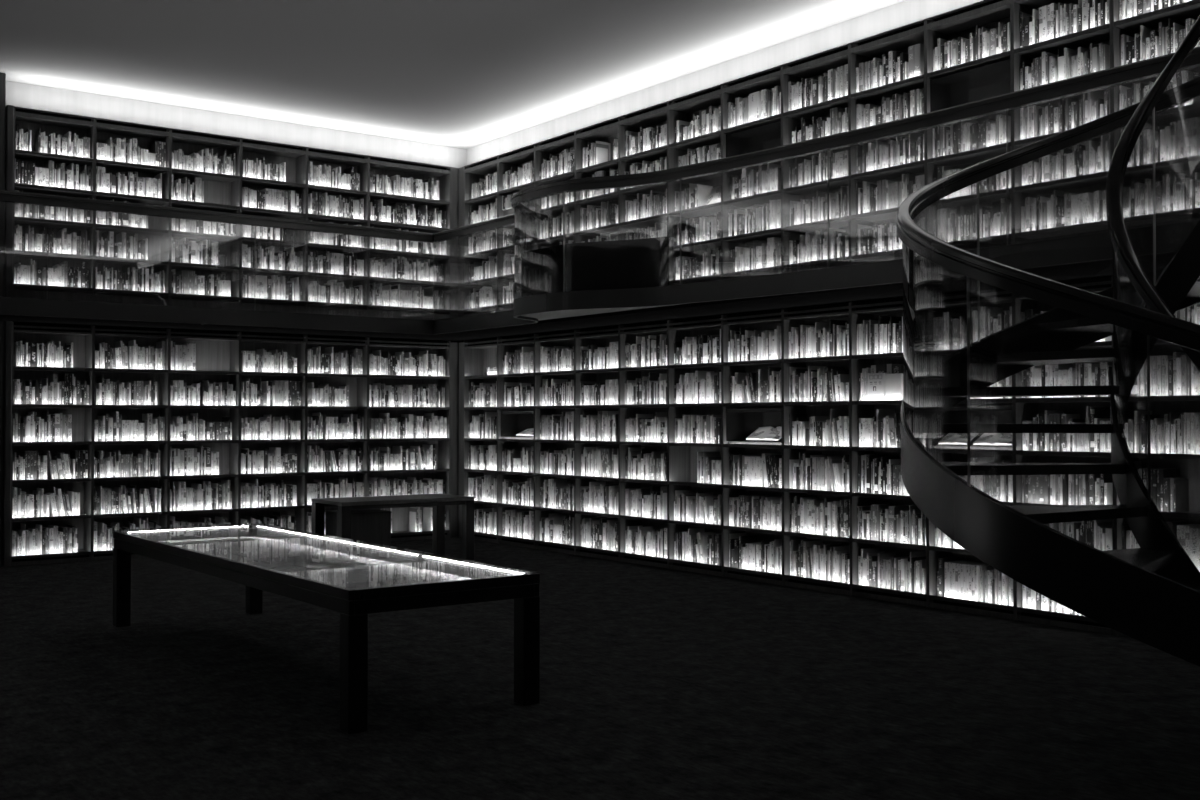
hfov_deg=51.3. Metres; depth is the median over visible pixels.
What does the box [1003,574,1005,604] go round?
book
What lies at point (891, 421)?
book
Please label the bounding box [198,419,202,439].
book
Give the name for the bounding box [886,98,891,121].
book
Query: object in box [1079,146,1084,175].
book
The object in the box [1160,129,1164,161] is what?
book
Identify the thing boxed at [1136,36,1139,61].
book
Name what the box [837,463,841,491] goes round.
book
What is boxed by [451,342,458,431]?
wall
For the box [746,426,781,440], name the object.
open book
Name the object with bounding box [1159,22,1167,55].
book
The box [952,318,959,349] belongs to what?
book
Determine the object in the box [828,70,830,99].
book
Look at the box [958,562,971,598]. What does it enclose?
book
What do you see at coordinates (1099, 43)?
book
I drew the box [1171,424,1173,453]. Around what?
book
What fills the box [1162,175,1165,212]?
book
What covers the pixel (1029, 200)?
book
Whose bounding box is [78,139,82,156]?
book
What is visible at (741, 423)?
insert
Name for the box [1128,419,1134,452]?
book
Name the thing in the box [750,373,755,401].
book
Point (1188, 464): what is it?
bookcase
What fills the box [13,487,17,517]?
book
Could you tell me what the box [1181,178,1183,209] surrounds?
book
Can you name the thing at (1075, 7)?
book
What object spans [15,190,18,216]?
book
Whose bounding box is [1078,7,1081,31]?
book
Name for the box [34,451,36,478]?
book
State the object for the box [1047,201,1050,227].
book
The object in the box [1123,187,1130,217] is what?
book
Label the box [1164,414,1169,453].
book
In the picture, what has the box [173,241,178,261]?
book
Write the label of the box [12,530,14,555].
book
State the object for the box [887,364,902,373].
book
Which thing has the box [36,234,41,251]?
book
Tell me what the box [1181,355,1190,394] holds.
book
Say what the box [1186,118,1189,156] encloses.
book
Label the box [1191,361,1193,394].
book
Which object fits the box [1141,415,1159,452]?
book
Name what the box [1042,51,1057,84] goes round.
book
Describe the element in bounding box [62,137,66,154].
book
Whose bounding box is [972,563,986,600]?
book
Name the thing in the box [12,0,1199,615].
books
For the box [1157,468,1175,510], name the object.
book
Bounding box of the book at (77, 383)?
[75,381,79,404]
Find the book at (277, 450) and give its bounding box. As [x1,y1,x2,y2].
[269,447,280,472]
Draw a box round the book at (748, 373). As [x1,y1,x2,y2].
[748,373,752,401]
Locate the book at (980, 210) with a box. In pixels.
[979,209,981,237]
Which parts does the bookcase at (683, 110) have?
panel, shelf, shelf, shelf, shelf, cornice, shelf, panel, panel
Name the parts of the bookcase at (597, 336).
panel, shelf, shelf, shelf, shelf, shelf, shelf, cornice, panel, panel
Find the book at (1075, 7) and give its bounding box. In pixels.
[1073,4,1077,32]
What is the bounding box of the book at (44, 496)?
[43,494,46,516]
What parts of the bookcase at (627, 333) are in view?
panel, shelf, shelf, shelf, shelf, shelf, shelf, cornice, panel, panel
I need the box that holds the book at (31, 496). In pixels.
[26,494,33,516]
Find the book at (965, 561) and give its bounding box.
[953,561,969,597]
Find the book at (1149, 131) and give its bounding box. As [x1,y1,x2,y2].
[1147,129,1157,163]
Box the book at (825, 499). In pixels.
[824,497,841,534]
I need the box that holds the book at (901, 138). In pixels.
[900,137,904,164]
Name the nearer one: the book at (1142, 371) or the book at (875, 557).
the book at (1142, 371)
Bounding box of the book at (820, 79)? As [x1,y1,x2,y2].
[818,76,822,102]
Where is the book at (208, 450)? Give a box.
[204,447,210,474]
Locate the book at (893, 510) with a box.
[889,505,908,541]
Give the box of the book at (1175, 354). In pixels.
[1173,352,1186,395]
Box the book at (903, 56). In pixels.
[900,53,907,80]
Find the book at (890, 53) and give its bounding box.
[888,51,892,83]
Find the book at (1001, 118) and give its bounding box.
[999,116,1004,143]
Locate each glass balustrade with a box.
[0,190,433,318]
[433,46,1199,319]
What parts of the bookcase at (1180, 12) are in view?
panel, shelf, shelf, shelf, shelf, panel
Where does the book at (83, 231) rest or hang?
on the bookcase at (61, 124)
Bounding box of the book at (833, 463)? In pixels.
[833,463,837,490]
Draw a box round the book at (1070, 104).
[1069,104,1070,129]
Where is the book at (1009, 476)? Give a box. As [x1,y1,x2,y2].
[1008,475,1010,501]
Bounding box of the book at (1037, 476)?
[1036,475,1043,503]
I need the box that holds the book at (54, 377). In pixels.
[49,374,57,403]
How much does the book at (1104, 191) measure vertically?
0.217 m
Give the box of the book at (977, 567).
[975,564,987,601]
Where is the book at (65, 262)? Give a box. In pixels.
[59,261,66,286]
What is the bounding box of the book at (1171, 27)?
[1171,27,1172,52]
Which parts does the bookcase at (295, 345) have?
panel, shelf, shelf, shelf, shelf, shelf, cornice, panel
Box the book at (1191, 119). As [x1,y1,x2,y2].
[1190,118,1192,156]
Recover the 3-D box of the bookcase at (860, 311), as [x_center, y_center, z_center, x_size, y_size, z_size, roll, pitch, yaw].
[2.341,0.388,9.772,0.279,2.348,0.757,1,-1,-37]
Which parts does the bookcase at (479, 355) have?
panel, shelf, shelf, shelf, shelf, cornice, shelf, shelf, panel, panel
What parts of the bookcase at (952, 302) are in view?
panel, shelf, shelf, cornice, shelf, shelf, panel, shelf, shelf, panel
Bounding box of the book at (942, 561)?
[939,557,957,596]
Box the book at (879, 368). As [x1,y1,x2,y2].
[876,365,886,372]
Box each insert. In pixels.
[501,411,533,438]
[503,208,521,215]
[726,120,780,156]
[726,408,781,444]
[930,59,1010,111]
[932,405,1012,449]
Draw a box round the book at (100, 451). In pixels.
[95,450,102,477]
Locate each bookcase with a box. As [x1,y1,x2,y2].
[11,322,93,565]
[13,106,94,301]
[92,326,168,560]
[94,118,170,305]
[168,329,239,526]
[170,128,240,309]
[239,332,305,530]
[240,138,306,312]
[306,147,368,316]
[306,335,367,530]
[368,156,450,319]
[368,337,450,541]
[463,337,497,542]
[464,155,497,315]
[497,334,534,548]
[498,144,534,311]
[534,330,574,554]
[535,131,574,248]
[575,117,618,242]
[575,325,618,561]
[619,101,667,239]
[619,321,667,568]
[668,84,721,285]
[668,315,722,576]
[722,65,781,279]
[722,309,782,585]
[782,43,849,272]
[783,302,850,595]
[849,19,925,264]
[850,295,927,607]
[925,0,1012,250]
[927,289,1014,619]
[1012,0,1112,244]
[1014,276,1115,634]
[1112,0,1199,229]
[1115,276,1199,636]
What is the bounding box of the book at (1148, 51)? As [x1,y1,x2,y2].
[1146,37,1150,58]
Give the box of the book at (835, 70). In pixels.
[834,69,836,98]
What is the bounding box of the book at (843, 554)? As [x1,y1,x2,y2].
[842,553,846,582]
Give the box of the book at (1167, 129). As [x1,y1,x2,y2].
[1165,126,1170,160]
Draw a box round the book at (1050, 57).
[1049,56,1057,82]
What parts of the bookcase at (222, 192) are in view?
panel, shelf, shelf, shelf, shelf, shelf, cornice, panel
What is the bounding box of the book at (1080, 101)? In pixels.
[1079,100,1082,125]
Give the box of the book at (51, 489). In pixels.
[48,486,58,515]
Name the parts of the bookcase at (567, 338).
panel, shelf, shelf, shelf, shelf, shelf, shelf, cornice, panel, panel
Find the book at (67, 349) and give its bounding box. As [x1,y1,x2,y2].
[63,347,69,366]
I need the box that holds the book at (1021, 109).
[1020,108,1022,139]
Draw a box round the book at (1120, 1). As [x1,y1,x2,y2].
[1119,0,1122,19]
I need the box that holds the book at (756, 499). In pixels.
[753,498,758,528]
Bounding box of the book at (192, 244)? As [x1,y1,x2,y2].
[186,241,195,262]
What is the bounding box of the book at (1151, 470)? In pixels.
[1150,468,1164,499]
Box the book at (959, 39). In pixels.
[958,37,968,64]
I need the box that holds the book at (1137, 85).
[1136,83,1139,102]
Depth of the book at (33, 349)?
12.20 m
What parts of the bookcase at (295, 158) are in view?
panel, shelf, shelf, shelf, shelf, shelf, cornice, panel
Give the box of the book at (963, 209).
[960,206,972,240]
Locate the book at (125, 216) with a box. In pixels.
[121,201,128,226]
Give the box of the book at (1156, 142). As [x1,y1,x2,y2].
[1155,140,1157,162]
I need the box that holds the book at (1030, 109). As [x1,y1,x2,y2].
[1029,107,1031,137]
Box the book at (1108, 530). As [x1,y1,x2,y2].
[1106,528,1112,550]
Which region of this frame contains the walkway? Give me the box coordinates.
[0,220,1198,342]
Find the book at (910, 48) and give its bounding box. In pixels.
[908,45,913,77]
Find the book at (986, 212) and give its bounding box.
[985,210,987,236]
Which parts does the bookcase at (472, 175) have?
panel, shelf, shelf, shelf, shelf, cornice, panel, panel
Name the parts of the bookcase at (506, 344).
panel, shelf, shelf, shelf, shelf, shelf, shelf, cornice, panel, panel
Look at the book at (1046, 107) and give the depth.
8.67 m
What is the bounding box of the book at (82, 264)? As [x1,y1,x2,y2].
[76,261,85,287]
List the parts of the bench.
seat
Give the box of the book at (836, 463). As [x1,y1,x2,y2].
[835,463,840,491]
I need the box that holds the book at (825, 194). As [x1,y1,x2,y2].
[825,194,826,219]
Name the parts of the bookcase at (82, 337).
panel, shelf, shelf, shelf, shelf, shelf, shelf, cornice, panel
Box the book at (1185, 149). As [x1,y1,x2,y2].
[1184,119,1186,157]
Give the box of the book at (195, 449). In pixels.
[194,448,196,474]
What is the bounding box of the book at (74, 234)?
[71,232,76,254]
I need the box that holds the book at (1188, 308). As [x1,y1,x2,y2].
[1187,307,1189,321]
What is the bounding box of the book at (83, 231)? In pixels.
[77,230,85,254]
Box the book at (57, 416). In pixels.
[55,414,59,441]
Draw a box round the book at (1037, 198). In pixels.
[1036,197,1039,229]
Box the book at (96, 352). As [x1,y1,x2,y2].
[95,351,98,367]
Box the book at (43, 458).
[39,455,46,478]
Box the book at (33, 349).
[28,342,36,366]
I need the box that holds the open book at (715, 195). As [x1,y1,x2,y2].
[706,186,720,204]
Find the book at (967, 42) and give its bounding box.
[965,40,969,62]
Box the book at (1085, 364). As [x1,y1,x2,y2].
[1084,363,1097,396]
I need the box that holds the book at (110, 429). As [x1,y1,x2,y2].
[108,417,112,440]
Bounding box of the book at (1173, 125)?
[1170,122,1176,159]
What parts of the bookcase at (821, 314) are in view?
panel, shelf, shelf, shelf, shelf, cornice, shelf, shelf, panel, panel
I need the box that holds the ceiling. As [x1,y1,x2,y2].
[0,0,906,148]
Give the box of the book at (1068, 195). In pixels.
[1066,193,1077,225]
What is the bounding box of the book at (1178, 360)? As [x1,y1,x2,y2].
[1176,358,1180,395]
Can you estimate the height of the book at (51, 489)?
0.294 m
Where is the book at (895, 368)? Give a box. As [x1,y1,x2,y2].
[892,365,902,373]
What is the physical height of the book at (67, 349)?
0.210 m
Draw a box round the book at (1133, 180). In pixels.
[1131,178,1144,216]
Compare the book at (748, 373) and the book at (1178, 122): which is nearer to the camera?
the book at (1178, 122)
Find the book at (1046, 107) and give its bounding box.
[1045,106,1047,134]
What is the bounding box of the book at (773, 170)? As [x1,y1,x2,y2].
[771,169,774,190]
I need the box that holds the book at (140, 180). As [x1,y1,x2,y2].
[138,177,142,195]
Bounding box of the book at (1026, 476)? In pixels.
[1025,475,1027,502]
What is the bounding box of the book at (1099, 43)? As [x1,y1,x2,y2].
[1099,43,1109,70]
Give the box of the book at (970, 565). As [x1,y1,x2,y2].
[969,563,984,600]
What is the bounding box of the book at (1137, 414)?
[1134,411,1151,452]
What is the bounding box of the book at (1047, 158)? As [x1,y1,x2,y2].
[1044,155,1055,181]
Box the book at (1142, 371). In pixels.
[1140,362,1145,395]
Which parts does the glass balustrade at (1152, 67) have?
glass panel, glass panel, glass panel, glass panel, glass panel, glass panel, glass panel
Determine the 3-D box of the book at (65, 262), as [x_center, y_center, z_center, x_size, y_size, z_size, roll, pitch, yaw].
[-5.351,-1.240,12.466,0.028,0.265,0.202,1,-1,-37]
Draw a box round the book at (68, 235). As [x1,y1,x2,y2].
[67,234,70,253]
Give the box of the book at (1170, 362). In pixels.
[1168,359,1172,395]
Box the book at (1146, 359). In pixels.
[1145,359,1146,395]
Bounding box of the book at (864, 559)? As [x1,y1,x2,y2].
[863,558,866,585]
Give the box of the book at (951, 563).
[950,561,964,597]
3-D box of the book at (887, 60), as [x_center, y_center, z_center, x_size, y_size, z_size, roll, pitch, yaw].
[2.327,-2.562,9.861,0.184,0.229,0.037,1,-1,-37]
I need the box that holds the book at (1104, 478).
[1100,474,1112,504]
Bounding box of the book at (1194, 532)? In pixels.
[1190,527,1199,568]
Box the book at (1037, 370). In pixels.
[1035,368,1041,397]
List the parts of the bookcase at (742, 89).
panel, shelf, shelf, shelf, shelf, cornice, shelf, panel, panel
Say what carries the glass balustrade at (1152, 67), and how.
on the walkway
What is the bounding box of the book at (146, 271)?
[144,268,148,291]
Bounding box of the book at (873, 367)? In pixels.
[871,365,875,372]
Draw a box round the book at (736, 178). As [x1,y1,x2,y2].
[734,176,740,198]
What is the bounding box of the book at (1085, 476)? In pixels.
[1082,474,1088,504]
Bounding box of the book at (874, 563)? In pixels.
[872,561,877,586]
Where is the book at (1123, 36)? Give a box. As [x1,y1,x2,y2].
[1121,34,1133,65]
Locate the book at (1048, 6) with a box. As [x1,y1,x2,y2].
[1047,5,1049,39]
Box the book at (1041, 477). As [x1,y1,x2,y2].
[1040,475,1047,503]
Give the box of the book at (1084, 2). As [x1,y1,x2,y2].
[1082,0,1087,29]
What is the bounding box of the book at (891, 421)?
[888,418,895,446]
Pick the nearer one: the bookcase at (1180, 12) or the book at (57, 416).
the bookcase at (1180, 12)
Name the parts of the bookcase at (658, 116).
panel, shelf, shelf, shelf, cornice, panel, panel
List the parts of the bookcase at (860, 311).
panel, shelf, shelf, shelf, shelf, cornice, shelf, shelf, panel, panel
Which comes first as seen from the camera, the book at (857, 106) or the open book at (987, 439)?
the open book at (987, 439)
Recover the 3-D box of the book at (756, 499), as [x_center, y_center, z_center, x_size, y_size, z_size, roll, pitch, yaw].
[1.434,0.997,11.007,0.202,0.262,0.037,1,-1,-37]
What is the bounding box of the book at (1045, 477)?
[1044,476,1047,503]
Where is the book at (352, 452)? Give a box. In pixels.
[350,450,355,470]
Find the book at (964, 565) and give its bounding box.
[963,562,982,599]
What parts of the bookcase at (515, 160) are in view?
shelf, panel, shelf, shelf, shelf, cornice, panel, panel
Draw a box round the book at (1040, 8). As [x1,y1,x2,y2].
[1039,7,1042,41]
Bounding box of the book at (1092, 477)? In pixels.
[1089,474,1099,504]
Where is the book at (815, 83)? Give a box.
[813,81,817,104]
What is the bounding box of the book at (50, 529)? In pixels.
[47,527,52,553]
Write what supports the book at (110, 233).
on the bookcase at (157, 232)
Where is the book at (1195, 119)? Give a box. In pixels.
[1193,117,1197,155]
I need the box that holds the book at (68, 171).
[67,169,70,188]
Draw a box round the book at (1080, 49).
[1078,47,1089,75]
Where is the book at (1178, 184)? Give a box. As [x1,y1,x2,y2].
[1176,182,1180,210]
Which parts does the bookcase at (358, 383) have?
panel, panel, shelf, shelf, shelf, shelf, cornice, panel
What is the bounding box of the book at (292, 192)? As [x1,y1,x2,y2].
[291,190,294,211]
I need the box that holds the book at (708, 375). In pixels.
[706,372,716,402]
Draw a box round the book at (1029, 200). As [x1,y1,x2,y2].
[1026,197,1033,230]
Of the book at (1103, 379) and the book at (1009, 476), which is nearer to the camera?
the book at (1103, 379)
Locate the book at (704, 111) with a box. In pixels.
[702,110,705,134]
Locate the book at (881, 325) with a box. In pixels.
[880,324,883,353]
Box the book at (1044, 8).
[1042,5,1046,40]
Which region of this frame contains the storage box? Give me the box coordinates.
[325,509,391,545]
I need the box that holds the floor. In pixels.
[0,538,1199,799]
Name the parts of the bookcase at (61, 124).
panel, shelf, shelf, shelf, shelf, shelf, cornice, panel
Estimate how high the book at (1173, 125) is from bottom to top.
0.259 m
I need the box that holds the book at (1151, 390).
[1150,356,1152,395]
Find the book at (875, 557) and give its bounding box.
[869,555,877,586]
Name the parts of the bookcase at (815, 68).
panel, shelf, shelf, cornice, shelf, shelf, shelf, panel, panel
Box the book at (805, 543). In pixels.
[803,540,821,576]
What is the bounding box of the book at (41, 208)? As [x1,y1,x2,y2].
[39,205,44,218]
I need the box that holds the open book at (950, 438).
[938,433,978,444]
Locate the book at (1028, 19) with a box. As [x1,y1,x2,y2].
[1024,16,1031,45]
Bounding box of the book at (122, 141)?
[121,140,123,161]
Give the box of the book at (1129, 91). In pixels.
[1127,88,1131,106]
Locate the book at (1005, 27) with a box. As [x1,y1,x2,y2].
[1003,24,1007,51]
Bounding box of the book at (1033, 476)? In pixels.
[1032,475,1036,503]
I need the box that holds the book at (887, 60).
[886,58,888,83]
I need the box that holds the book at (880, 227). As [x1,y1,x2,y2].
[878,225,883,251]
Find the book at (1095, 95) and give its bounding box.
[1088,90,1104,121]
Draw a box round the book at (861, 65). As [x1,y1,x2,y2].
[859,63,864,91]
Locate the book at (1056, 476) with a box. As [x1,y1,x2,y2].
[1055,475,1059,504]
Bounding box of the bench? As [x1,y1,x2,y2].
[521,236,676,296]
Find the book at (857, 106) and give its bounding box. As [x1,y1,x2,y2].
[856,104,859,128]
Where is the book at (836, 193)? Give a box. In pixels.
[835,191,840,217]
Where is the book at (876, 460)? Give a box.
[874,458,880,493]
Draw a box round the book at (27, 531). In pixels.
[26,530,28,554]
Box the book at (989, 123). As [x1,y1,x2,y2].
[988,122,995,145]
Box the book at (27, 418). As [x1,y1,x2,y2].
[23,416,30,441]
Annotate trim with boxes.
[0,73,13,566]
[6,81,466,167]
[450,166,463,537]
[467,0,981,164]
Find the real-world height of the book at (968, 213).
0.230 m
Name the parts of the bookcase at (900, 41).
panel, shelf, cornice, shelf, shelf, shelf, panel, panel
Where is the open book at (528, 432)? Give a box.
[516,428,533,435]
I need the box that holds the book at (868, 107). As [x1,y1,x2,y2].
[865,104,881,126]
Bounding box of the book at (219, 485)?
[218,484,221,508]
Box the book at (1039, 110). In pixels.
[1038,108,1041,135]
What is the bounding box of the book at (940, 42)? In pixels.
[937,38,947,69]
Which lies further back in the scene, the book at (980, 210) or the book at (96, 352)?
the book at (96, 352)
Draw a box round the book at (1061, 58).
[1058,56,1063,80]
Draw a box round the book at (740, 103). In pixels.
[739,101,742,124]
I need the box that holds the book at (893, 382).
[885,373,902,399]
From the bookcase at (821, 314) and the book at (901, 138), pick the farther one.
the bookcase at (821, 314)
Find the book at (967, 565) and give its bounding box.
[966,563,978,599]
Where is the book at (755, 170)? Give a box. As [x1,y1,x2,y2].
[754,169,758,194]
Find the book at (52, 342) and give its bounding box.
[47,341,53,366]
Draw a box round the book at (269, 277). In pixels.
[268,276,270,298]
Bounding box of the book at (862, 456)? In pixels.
[861,455,864,492]
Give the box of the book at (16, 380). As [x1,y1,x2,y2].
[13,379,19,403]
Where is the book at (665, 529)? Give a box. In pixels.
[664,528,666,557]
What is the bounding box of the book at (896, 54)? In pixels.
[893,51,901,82]
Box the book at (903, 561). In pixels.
[901,558,907,590]
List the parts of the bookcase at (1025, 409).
panel, shelf, shelf, cornice, shelf, shelf, panel, shelf, panel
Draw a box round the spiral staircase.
[897,16,1199,665]
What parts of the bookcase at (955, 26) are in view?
panel, cornice, shelf, shelf, shelf, shelf, panel, panel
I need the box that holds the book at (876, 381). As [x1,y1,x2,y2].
[868,373,886,400]
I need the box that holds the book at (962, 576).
[961,562,977,598]
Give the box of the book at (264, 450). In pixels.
[258,449,267,472]
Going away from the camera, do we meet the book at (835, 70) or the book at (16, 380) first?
the book at (835, 70)
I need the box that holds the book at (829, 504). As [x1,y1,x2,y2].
[827,502,832,535]
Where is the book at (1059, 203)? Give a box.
[1058,202,1061,226]
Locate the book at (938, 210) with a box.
[937,209,940,238]
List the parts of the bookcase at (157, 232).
panel, shelf, shelf, shelf, shelf, shelf, cornice, panel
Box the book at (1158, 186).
[1155,182,1161,212]
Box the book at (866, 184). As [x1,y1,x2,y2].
[864,182,876,212]
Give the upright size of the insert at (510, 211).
0.120 m
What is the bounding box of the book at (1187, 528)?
[1185,525,1199,556]
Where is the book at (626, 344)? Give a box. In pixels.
[625,343,629,367]
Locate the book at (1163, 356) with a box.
[1162,355,1167,395]
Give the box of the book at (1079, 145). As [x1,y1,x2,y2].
[1077,144,1084,175]
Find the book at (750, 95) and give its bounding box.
[749,93,751,121]
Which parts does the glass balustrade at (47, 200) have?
glass panel, handrail, glass panel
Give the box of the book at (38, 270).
[36,268,41,284]
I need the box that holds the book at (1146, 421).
[1146,421,1150,452]
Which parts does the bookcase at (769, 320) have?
panel, shelf, shelf, cornice, shelf, shelf, shelf, shelf, panel, panel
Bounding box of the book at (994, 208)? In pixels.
[990,203,1000,235]
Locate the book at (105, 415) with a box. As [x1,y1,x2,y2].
[100,414,108,440]
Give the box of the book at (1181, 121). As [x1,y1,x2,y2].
[1180,120,1183,157]
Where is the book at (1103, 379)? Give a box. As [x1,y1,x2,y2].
[1100,362,1111,396]
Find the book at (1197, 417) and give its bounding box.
[1195,415,1199,453]
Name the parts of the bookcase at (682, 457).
panel, shelf, shelf, shelf, shelf, shelf, shelf, cornice, panel, panel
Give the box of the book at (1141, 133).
[1140,132,1142,164]
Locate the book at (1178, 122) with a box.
[1177,121,1179,158]
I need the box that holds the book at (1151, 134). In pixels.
[1150,132,1157,162]
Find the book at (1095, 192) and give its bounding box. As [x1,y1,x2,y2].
[1094,191,1096,221]
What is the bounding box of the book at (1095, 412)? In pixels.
[1090,407,1109,451]
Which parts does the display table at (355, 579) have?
leg, leg, glass, leg, leg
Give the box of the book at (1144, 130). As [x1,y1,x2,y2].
[1143,129,1147,164]
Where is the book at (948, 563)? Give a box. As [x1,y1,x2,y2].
[947,560,963,596]
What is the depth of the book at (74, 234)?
12.44 m
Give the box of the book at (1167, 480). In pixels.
[1165,478,1169,511]
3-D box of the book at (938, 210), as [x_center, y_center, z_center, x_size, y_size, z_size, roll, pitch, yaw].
[2.622,-1.294,9.446,0.194,0.275,0.031,1,-1,-37]
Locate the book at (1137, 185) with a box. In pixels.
[1134,182,1144,215]
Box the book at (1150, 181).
[1148,179,1160,213]
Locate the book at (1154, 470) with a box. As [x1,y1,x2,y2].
[1153,468,1170,506]
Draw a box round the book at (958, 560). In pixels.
[945,560,962,596]
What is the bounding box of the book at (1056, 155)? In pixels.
[1056,155,1057,179]
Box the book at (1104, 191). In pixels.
[1103,190,1106,220]
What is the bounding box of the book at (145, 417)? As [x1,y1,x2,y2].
[142,414,151,440]
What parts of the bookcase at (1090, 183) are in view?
panel, cornice, shelf, shelf, shelf, shelf, panel, panel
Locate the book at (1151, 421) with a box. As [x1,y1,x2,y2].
[1150,420,1153,452]
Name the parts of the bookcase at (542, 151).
panel, shelf, cornice, shelf, shelf, panel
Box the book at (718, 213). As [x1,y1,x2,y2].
[717,212,720,237]
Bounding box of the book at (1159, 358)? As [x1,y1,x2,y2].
[1157,356,1161,395]
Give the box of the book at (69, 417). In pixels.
[66,415,71,440]
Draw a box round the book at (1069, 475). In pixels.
[1068,474,1070,504]
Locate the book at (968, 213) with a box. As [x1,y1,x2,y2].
[966,210,972,239]
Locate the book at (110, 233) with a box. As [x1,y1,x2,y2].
[108,231,113,256]
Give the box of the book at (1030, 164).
[1028,161,1032,184]
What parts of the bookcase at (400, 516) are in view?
panel, shelf, shelf, shelf, shelf, cornice, shelf, panel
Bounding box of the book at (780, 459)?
[779,458,781,487]
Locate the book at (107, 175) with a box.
[105,173,109,192]
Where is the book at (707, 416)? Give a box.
[706,415,711,442]
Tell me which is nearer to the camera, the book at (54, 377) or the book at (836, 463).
the book at (836, 463)
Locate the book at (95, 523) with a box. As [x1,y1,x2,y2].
[94,521,96,550]
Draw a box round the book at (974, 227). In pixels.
[973,205,975,238]
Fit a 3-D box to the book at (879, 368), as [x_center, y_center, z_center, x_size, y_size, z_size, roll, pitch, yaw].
[2.283,-0.131,9.904,0.170,0.290,0.100,1,-1,-37]
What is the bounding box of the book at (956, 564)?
[955,561,972,598]
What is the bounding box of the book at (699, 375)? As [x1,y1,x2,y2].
[695,371,713,402]
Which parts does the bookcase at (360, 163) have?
panel, panel, shelf, shelf, shelf, shelf, shelf, cornice, panel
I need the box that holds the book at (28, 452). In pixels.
[27,451,29,479]
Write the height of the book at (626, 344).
0.256 m
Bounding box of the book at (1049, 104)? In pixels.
[1048,103,1057,133]
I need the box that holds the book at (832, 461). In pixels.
[831,460,841,490]
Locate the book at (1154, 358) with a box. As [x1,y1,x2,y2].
[1152,356,1156,395]
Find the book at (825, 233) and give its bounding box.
[824,232,827,258]
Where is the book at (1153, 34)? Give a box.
[1150,31,1158,57]
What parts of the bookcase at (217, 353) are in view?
panel, shelf, shelf, shelf, shelf, shelf, cornice, panel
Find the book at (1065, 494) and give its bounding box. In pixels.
[1062,474,1068,504]
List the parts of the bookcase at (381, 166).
panel, shelf, shelf, shelf, shelf, shelf, cornice, panel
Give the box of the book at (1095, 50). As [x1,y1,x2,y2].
[1092,47,1098,72]
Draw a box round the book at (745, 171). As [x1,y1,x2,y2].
[742,168,753,196]
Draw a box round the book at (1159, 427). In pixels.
[1157,425,1161,452]
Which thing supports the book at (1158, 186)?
on the bookcase at (1180, 12)
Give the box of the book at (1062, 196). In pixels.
[1062,196,1063,225]
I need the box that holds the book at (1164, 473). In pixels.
[1160,469,1179,510]
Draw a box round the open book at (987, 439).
[973,433,1011,445]
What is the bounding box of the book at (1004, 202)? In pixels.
[1001,198,1010,234]
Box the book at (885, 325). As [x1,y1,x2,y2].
[884,324,887,352]
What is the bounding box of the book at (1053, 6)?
[1050,3,1057,38]
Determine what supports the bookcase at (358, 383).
on the floor
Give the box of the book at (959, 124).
[958,122,960,152]
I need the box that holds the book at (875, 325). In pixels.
[874,324,877,353]
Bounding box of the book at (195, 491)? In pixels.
[194,490,197,509]
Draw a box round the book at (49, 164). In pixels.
[44,160,52,186]
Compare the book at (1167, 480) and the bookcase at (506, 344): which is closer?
the book at (1167, 480)
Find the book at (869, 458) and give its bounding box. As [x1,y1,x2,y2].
[866,455,886,492]
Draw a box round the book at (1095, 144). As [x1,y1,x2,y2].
[1089,140,1100,173]
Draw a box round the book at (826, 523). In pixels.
[825,501,832,535]
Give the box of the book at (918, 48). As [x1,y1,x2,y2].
[914,43,923,76]
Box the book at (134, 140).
[132,138,136,163]
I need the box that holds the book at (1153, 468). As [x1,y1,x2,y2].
[1146,468,1158,490]
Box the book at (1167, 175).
[1166,174,1168,211]
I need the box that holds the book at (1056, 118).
[1054,107,1058,132]
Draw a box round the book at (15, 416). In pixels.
[13,414,17,441]
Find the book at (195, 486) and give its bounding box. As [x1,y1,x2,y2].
[191,483,201,509]
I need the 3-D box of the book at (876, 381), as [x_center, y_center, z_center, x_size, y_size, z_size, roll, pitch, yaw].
[2.183,-0.100,9.842,0.032,0.225,0.175,1,-1,-37]
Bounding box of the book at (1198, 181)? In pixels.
[1197,180,1199,207]
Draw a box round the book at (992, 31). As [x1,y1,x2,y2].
[990,28,995,55]
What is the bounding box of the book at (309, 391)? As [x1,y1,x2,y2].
[307,389,311,405]
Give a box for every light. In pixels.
[15,108,444,167]
[469,0,998,166]
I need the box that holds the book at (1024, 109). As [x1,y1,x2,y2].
[1023,108,1026,138]
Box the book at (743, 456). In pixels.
[742,455,760,485]
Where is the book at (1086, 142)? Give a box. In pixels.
[1085,141,1088,174]
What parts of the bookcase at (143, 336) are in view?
panel, shelf, shelf, shelf, shelf, shelf, shelf, cornice, panel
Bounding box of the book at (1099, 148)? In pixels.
[1098,146,1100,172]
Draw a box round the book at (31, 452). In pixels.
[30,451,33,479]
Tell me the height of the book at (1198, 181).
0.190 m
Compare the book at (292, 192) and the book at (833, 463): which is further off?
the book at (292, 192)
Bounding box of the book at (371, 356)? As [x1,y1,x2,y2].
[369,354,373,374]
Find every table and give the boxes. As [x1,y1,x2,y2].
[113,523,539,733]
[311,494,473,559]
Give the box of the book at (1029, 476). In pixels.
[1028,475,1031,502]
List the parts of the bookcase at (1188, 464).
cornice, panel, shelf, shelf, shelf, panel, shelf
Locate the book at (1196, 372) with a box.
[1194,365,1199,394]
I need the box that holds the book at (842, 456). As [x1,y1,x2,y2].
[827,455,843,490]
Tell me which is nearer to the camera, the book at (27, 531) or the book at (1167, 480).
the book at (1167, 480)
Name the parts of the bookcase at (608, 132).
panel, shelf, shelf, shelf, cornice, panel, panel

